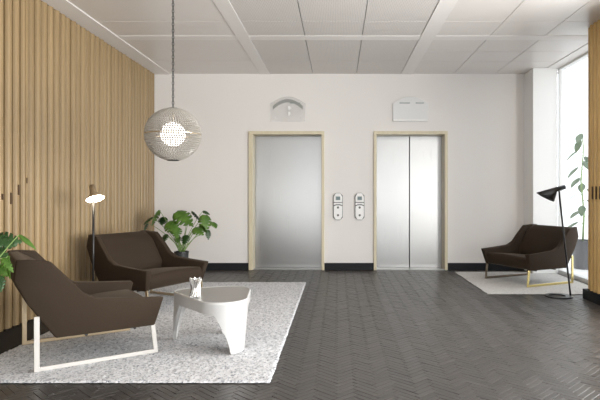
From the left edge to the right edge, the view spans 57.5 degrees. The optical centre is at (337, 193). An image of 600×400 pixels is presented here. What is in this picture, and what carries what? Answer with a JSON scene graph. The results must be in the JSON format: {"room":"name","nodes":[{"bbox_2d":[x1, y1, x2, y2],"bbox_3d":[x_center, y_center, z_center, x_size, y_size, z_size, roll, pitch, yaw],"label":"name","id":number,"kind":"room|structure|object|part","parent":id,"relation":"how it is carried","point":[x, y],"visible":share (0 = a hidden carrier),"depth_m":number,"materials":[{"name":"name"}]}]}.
{"room":"elevator lobby","nodes":[
{"label":"elevator lobby","id":0,"kind":"room"},
{"bbox_2d":[0,0,153,331],"bbox_3d":[-2.953,-0.357,2.725,0.274,3.070,11.450,0,0,0],"label":"wall","id":1,"kind":"structure","parent":0,"point":[75,109],"depth_m":5.61,"materials":[{"name":"brown wood"}]},
{"bbox_3d":[-2.838,0.038,4.707,0.044,0.100,0.017,0,0,0],"label":"finger pull","id":2,"kind":"part","parent":1,"relation":"part of","materials":[{"name":"brown wood"}]},
{"bbox_2d":[0,290,134,353],"bbox_3d":[-2.652,1.173,4.650,0.365,0.011,7.300,0,0,0],"label":"trim","id":3,"kind":"structure","parent":1,"relation":"attached to","point":[11,338],"depth_m":4.50,"materials":[{"name":"black"}]},
{"bbox_2d":[41,0,169,74],"bbox_3d":[-2.720,-1.867,2.725,0.240,0.030,11.450,0,0,0],"label":"trim","id":4,"kind":"structure","parent":1,"relation":"attached to","point":[65,7],"depth_m":6.25,"materials":[{"name":"white"}]},
{"bbox_2d":[0,270,599,399],"bbox_3d":[0.193,1.237,2.975,6.265,0.122,12.150,0,0,0],"label":"floor","id":5,"kind":"structure","parent":0,"point":[353,334],"depth_m":4.21,"materials":[{"name":"wood"}]},
{"bbox_2d":[0,232,35,291],"bbox_3d":[-2.181,0.649,3.193,0.636,1.059,0.519,0,0,-43],"label":"plant","id":6,"kind":"object","parent":5,"relation":"on","point":[6,242],"visible":1,"depth_m":3.29,"materials":[{"name":"green plant"}]},
{"bbox_2d":[85,184,104,280],"bbox_3d":[-2.454,0.535,5.360,0.293,1.264,0.260,0,0,0],"label":"floor lamp","id":7,"kind":"object","parent":5,"relation":"on","point":[94,196],"visible":0.52,"depth_m":5.37,"materials":[{"name":"white metal"}]},
{"bbox_3d":[-2.391,-0.003,5.369,0.168,0.187,0.173,0,0,0],"label":"lamp shade","id":8,"kind":"part","parent":7,"relation":"part of","materials":[{"name":"brown paint"}]},
{"bbox_2d":[86,195,103,202],"bbox_3d":[-2.392,0.047,5.369,0.161,0.079,0.166,0,0,0],"label":"diffuser","id":9,"kind":"object","parent":7,"relation":"attached to","point":[91,198],"depth_m":5.37,"materials":[{"name":"white plastic"}]},
{"bbox_2d":[0,282,305,382],"bbox_3d":[-1.440,1.166,5.295,2.049,0.012,3.838,0,0,0],"label":"shag rug","id":10,"kind":"object","parent":5,"relation":"on","point":[200,353],"visible":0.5,"depth_m":4.03,"materials":[{"name":"fabric"}]},
{"bbox_2d":[6,250,162,372],"bbox_3d":[-1.911,0.792,4.066,0.937,0.735,0.906,0,0,-35],"label":"armchair","id":11,"kind":"object","parent":10,"relation":"on","point":[68,308],"visible":0.97,"depth_m":3.69,"materials":[{"name":"brown fabric"}]},
{"bbox_3d":[-2.159,0.688,3.893,0.332,0.511,0.740,0,0,-35],"label":"backrest","id":12,"kind":"part","parent":11,"relation":"part of","materials":[{"name":"brown fabric"}]},
{"bbox_3d":[-2.139,0.690,4.391,0.941,0.530,0.104,0,0,-38],"label":"panel","id":13,"kind":"part","parent":11,"relation":"part of","materials":[{"name":"brown fabric"}]},
{"bbox_3d":[-2.099,0.980,4.413,0.800,0.360,0.014,0,0,-35],"label":"sled leg","id":14,"kind":"part","parent":11,"relation":"part of","materials":[{"name":"beige wood"}]},
{"bbox_3d":[-1.683,0.690,3.741,0.940,0.530,0.104,0,0,-32],"label":"panel","id":15,"kind":"part","parent":11,"relation":"part of","materials":[{"name":"brown fabric"}]},
{"bbox_3d":[-1.649,0.980,3.771,0.800,0.360,0.014,0,0,-35],"label":"sled leg","id":16,"kind":"part","parent":11,"relation":"part of","materials":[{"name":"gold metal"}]},
{"bbox_2d":[90,289,142,297],"bbox_3d":[-1.819,0.872,4.130,0.655,0.167,0.750,0,0,-35],"label":"seat cushion","id":17,"kind":"object","parent":11,"relation":"on","point":[98,293],"depth_m":4.38,"materials":[{"name":"brown fabric"}]},
{"bbox_2d":[87,230,207,296],"bbox_3d":[-2.058,0.792,5.866,0.937,0.735,0.906,0,0,27],"label":"armchair","id":18,"kind":"object","parent":10,"relation":"on","point":[143,258],"visible":0.82,"depth_m":5.83,"materials":[{"name":"brown fabric"}]},
{"bbox_3d":[-2.239,0.690,5.513,0.940,0.530,0.104,0,0,30],"label":"panel","id":19,"kind":"part","parent":18,"relation":"part of","materials":[{"name":"brown fabric"}]},
{"bbox_3d":[-2.196,0.980,5.497,0.800,0.360,0.014,0,0,27],"label":"sled leg","id":20,"kind":"part","parent":18,"relation":"part of","materials":[{"name":"gold metal"}]},
{"bbox_3d":[-2.328,0.688,6.004,0.332,0.511,0.740,0,0,27],"label":"backrest","id":21,"kind":"part","parent":18,"relation":"part of","materials":[{"name":"brown fabric"}]},
{"bbox_2d":[144,266,201,289],"bbox_3d":[-1.959,0.872,5.816,0.655,0.167,0.750,0,0,27],"label":"seat cushion","id":22,"kind":"object","parent":18,"relation":"on","point":[160,276],"depth_m":5.68,"materials":[{"name":"brown fabric"}]},
{"bbox_3d":[-1.878,0.690,6.220,0.941,0.530,0.104,0,0,24],"label":"panel","id":23,"kind":"part","parent":18,"relation":"part of","materials":[{"name":"brown fabric"}]},
{"bbox_3d":[-1.840,0.980,6.195,0.800,0.360,0.014,0,0,27],"label":"sled leg","id":24,"kind":"part","parent":18,"relation":"part of","materials":[{"name":"gold metal"}]},
{"bbox_2d":[173,286,250,354],"bbox_3d":[-0.905,0.966,4.269,0.564,0.388,0.761,0,0,-39],"label":"side table","id":25,"kind":"object","parent":10,"relation":"on","point":[228,305],"visible":0.97,"depth_m":4.00,"materials":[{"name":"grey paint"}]},
{"bbox_2d":[189,277,201,297],"bbox_3d":[-1.065,0.698,4.070,0.094,0.148,0.093,0,0,0],"label":"crystal vase","id":26,"kind":"object","parent":25,"relation":"on","point":[195,292],"visible":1,"depth_m":4.04,"materials":[{"name":"white"}]},
{"bbox_2d":[143,210,217,257],"bbox_3d":[-2.164,0.694,7.419,1.013,0.969,0.584,0,0,0],"label":"monstera plant","id":27,"kind":"object","parent":5,"relation":"on","point":[172,227],"visible":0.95,"depth_m":7.33,"materials":[{"name":"green plant"}]},
{"bbox_3d":[-2.130,0.978,7.420,0.198,0.400,0.198,0,0,0],"label":"pot","id":28,"kind":"part","parent":27,"relation":"part of","materials":[{"name":"grey ceramic"}]},
{"bbox_2d":[455,272,587,293],"bbox_3d":[2.487,1.170,7.297,1.479,0.004,1.859,0,0,0],"label":"rug","id":29,"kind":"object","parent":5,"relation":"on","point":[513,284],"visible":0.88,"depth_m":7.12,"materials":[{"name":"beige fabric"}]},
{"bbox_2d":[481,224,578,286],"bbox_3d":[2.598,0.800,7.357,0.937,0.735,0.906,0,0,-25],"label":"armchair","id":30,"kind":"object","parent":29,"relation":"on","point":[534,247],"visible":0.97,"depth_m":7.28,"materials":[{"name":"brown fabric"}]},
{"bbox_3d":[2.392,0.988,7.693,0.800,0.360,0.014,0,0,-25],"label":"sled leg","id":31,"kind":"part","parent":30,"relation":"part of","materials":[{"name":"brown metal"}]},
{"bbox_2d":[486,253,526,269],"bbox_3d":[2.497,0.880,7.310,0.655,0.167,0.750,0,0,-25],"label":"seat cushion","id":32,"kind":"object","parent":30,"relation":"on","point":[516,260],"depth_m":7.18,"materials":[{"name":"brown fabric"}]},
{"bbox_3d":[2.431,0.698,7.717,0.940,0.530,0.104,0,0,-22],"label":"panel","id":33,"kind":"part","parent":30,"relation":"part of","materials":[{"name":"brown fabric"}]},
{"bbox_3d":[2.873,0.696,7.485,0.332,0.511,0.740,0,0,-25],"label":"backrest","id":34,"kind":"part","parent":30,"relation":"part of","materials":[{"name":"brown fabric"}]},
{"bbox_3d":[2.723,0.988,6.983,0.800,0.360,0.014,0,0,-25],"label":"sled leg","id":35,"kind":"part","parent":30,"relation":"part of","materials":[{"name":"gold metal"}]},
{"bbox_3d":[2.766,0.698,6.997,0.941,0.530,0.104,0,0,-28],"label":"panel","id":36,"kind":"part","parent":30,"relation":"part of","materials":[{"name":"brown fabric"}]},
{"bbox_2d":[537,185,572,298],"bbox_3d":[2.487,0.536,6.260,0.406,1.284,0.310,0,0,0],"label":"floor lamp","id":37,"kind":"object","parent":5,"relation":"on","point":[550,194],"visible":1,"depth_m":6.25,"materials":[{"name":"black metal"}]},
{"bbox_3d":[2.449,-0.010,6.260,0.331,0.193,0.160,0,0,0],"label":"lamp shade","id":38,"kind":"part","parent":37,"relation":"part of","materials":[{"name":"black paint"}]},
{"bbox_2d":[68,0,599,73],"bbox_3d":[0.210,-1.962,2.925,6.500,0.200,12.250,0,0,0],"label":"ceiling","id":39,"kind":"structure","parent":0,"point":[121,17],"depth_m":6.21,"materials":[{"name":"white"}]},
{"bbox_2d":[144,0,201,160],"bbox_3d":[-1.362,-1.065,4.500,0.461,1.586,0.461,0,0,0],"label":"pendant lamp","id":40,"kind":"object","parent":39,"relation":"hanging from","point":[173,134],"visible":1,"depth_m":4.38,"materials":[{"name":"grey wicker"}]},
{"bbox_3d":[-1.362,-0.492,4.500,0.200,0.200,0.200,0,0,0],"label":"bulb","id":41,"kind":"part","parent":40,"relation":"part of","materials":[{"name":"white glass"}]},
{"bbox_3d":[-1.362,-1.280,4.500,0.017,1.147,0.017,0,0,45],"label":"chain","id":42,"kind":"part","parent":40,"relation":"part of","materials":[{"name":"black paint"}]},
{"bbox_2d":[213,0,269,73],"bbox_3d":[-1.127,-1.869,2.725,0.155,0.026,11.450,0,0,0],"label":"trim","id":43,"kind":"structure","parent":39,"relation":"attached to","point":[225,7],"depth_m":6.26,"materials":[{"name":"white"}]},
{"bbox_2d":[118,34,587,39],"bbox_3d":[0.240,-1.870,6.495,5.680,0.024,0.170,0,0,0],"label":"trim","id":44,"kind":"structure","parent":39,"relation":"attached to","point":[304,37],"depth_m":6.47,"materials":[{"name":"white"}]},
{"bbox_2d":[401,0,457,73],"bbox_3d":[1.062,-1.869,2.725,0.175,0.026,11.450,0,0,0],"label":"trim","id":45,"kind":"structure","parent":39,"relation":"attached to","point":[443,8],"depth_m":6.26,"materials":[{"name":"white"}]},
{"bbox_2d":[154,68,556,273],"bbox_3d":[0.135,-0.357,8.500,6.350,3.070,0.900,0,0,0],"label":"wall","id":46,"kind":"structure","parent":0,"point":[501,128],"depth_m":8.45,"materials":[{"name":"white paint"}]},
{"bbox_2d":[249,131,323,269],"bbox_3d":[-0.797,0.103,8.575,1.172,2.150,0.310,0,0,0],"label":"door","id":47,"kind":"structure","parent":46,"relation":"in","point":[286,168],"depth_m":8.68,"materials":[{"name":"silver metal"}]},
{"bbox_3d":[-0.787,1.174,8.575,1.062,0.008,0.250,0,0,0],"label":"sill","id":48,"kind":"part","parent":47,"relation":"part of","materials":[{"name":"silver metal"}]},
{"bbox_2d":[273,99,302,117],"bbox_3d":[-0.775,-1.315,8.435,0.550,0.385,0.030,0,0,0],"label":"sign","id":49,"kind":"object","parent":46,"relation":"attached to","point":[284,100],"visible":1,"depth_m":8.42,"materials":[{"name":"white plastic"}]},
{"bbox_2d":[333,193,342,219],"bbox_3d":[0.000,0.193,8.428,0.146,0.422,0.044,0,0,0],"label":"panel","id":50,"kind":"object","parent":46,"relation":"attached to","point":[337,197],"visible":1,"depth_m":8.41,"materials":[{"name":"grey metal"}]},
{"bbox_3d":[0.000,0.057,8.421,0.132,0.137,0.014,0,0,0],"label":"plate","id":51,"kind":"part","parent":50,"relation":"part of","materials":[{"name":"white"}]},
{"bbox_3d":[0.000,0.286,8.421,0.132,0.223,0.014,0,0,0],"label":"plate","id":52,"kind":"part","parent":50,"relation":"part of","materials":[{"name":"white"}]},
{"bbox_2d":[355,193,363,219],"bbox_3d":[0.335,0.193,8.428,0.146,0.422,0.044,0,0,0],"label":"panel","id":53,"kind":"object","parent":46,"relation":"attached to","point":[359,197],"visible":1,"depth_m":8.41,"materials":[{"name":"grey"}]},
{"bbox_3d":[0.335,0.057,8.421,0.132,0.137,0.014,0,0,0],"label":"plate","id":54,"kind":"part","parent":53,"relation":"part of","materials":[{"name":"white"}]},
{"bbox_3d":[0.335,0.286,8.421,0.132,0.223,0.014,0,0,0],"label":"plate","id":55,"kind":"part","parent":53,"relation":"part of","materials":[{"name":"white"}]},
{"bbox_2d":[206,263,523,269],"bbox_3d":[0.020,1.123,8.440,5.720,0.110,0.020,0,0,0],"label":"baseboard","id":56,"kind":"structure","parent":46,"relation":"attached to","point":[211,266],"depth_m":8.43,"materials":[{"name":"black"}]},
{"bbox_2d":[393,97,427,121],"bbox_3d":[1.120,-1.315,8.433,0.550,0.385,0.034,0,0,0],"label":"sign","id":57,"kind":"object","parent":46,"relation":"attached to","point":[406,109],"visible":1,"depth_m":8.43,"materials":[{"name":"white plastic"}]},
{"bbox_2d":[374,131,447,269],"bbox_3d":[1.124,0.103,8.575,1.144,2.150,0.310,0,0,0],"label":"door","id":58,"kind":"structure","parent":46,"relation":"in","point":[411,167],"depth_m":8.68,"materials":[{"name":"silver metal"}]},
{"bbox_3d":[0.865,0.124,8.705,0.536,2.092,0.050,0,0,0],"label":"panel","id":59,"kind":"part","parent":58,"relation":"part of","materials":[{"name":"silver metal"}]},
{"bbox_3d":[1.124,1.174,8.575,1.054,0.008,0.250,0,0,0],"label":"sill","id":60,"kind":"part","parent":58,"relation":"part of","materials":[{"name":"silver metal"}]},
{"bbox_3d":[1.398,0.124,8.705,0.506,2.092,0.050,0,0,0],"label":"panel","id":61,"kind":"part","parent":58,"relation":"part of","materials":[{"name":"silver metal"}]},
{"bbox_2d":[588,20,599,293],"bbox_3d":[3.029,-0.342,5.545,0.502,3.040,1.190,0,0,0],"label":"wall","id":62,"kind":"structure","parent":0,"point":[594,30],"depth_m":5.91,"materials":[{"name":"brown wood"}]},
{"bbox_2d":[547,43,587,72],"bbox_3d":[3.224,-1.870,2.725,0.272,0.024,11.450,0,0,0],"label":"trim","id":63,"kind":"structure","parent":62,"relation":"attached to","point":[582,50],"depth_m":7.42,"materials":[{"name":"white"}]},
{"bbox_2d":[557,52,587,283],"bbox_3d":[3.300,-0.342,7.100,0.080,3.040,2.000,0,0,0],"label":"window","id":64,"kind":"structure","parent":62,"relation":"in","point":[560,70],"depth_m":8.03,"materials":[{"name":"silver metal"}]},
{"bbox_2d":[583,288,599,304],"bbox_3d":[3.013,1.123,5.545,0.495,0.110,1.230,0,0,0],"label":"baseboard","id":65,"kind":"structure","parent":62,"relation":"attached to","point":[591,296],"depth_m":5.94,"materials":[{"name":"black"}]},
{"label":"outside","id":66,"kind":"structure","parent":0,"visible":0},
{"bbox_2d":[557,216,587,277],"bbox_3d":[16.680,1.238,5.000,26.640,0.080,50.000,0,0,0],"label":"paving","id":67,"kind":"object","parent":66,"point":[567,221],"depth_m":20.09,"materials":[{"name":"white"}]},
{"bbox_2d":[564,134,587,269],"bbox_3d":[3.931,0.111,8.758,0.540,2.174,0.570,0,0,40],"label":"rubber plant","id":68,"kind":"object","parent":67,"relation":"on","point":[580,254],"visible":0.73,"depth_m":8.67,"materials":[{"name":"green plant"}]},
{"bbox_3d":[3.930,0.968,8.750,0.354,0.460,0.354,0,0,0],"label":"pot","id":69,"kind":"part","parent":68,"relation":"part of","materials":[{"name":"grey ceramic"}]}
]}

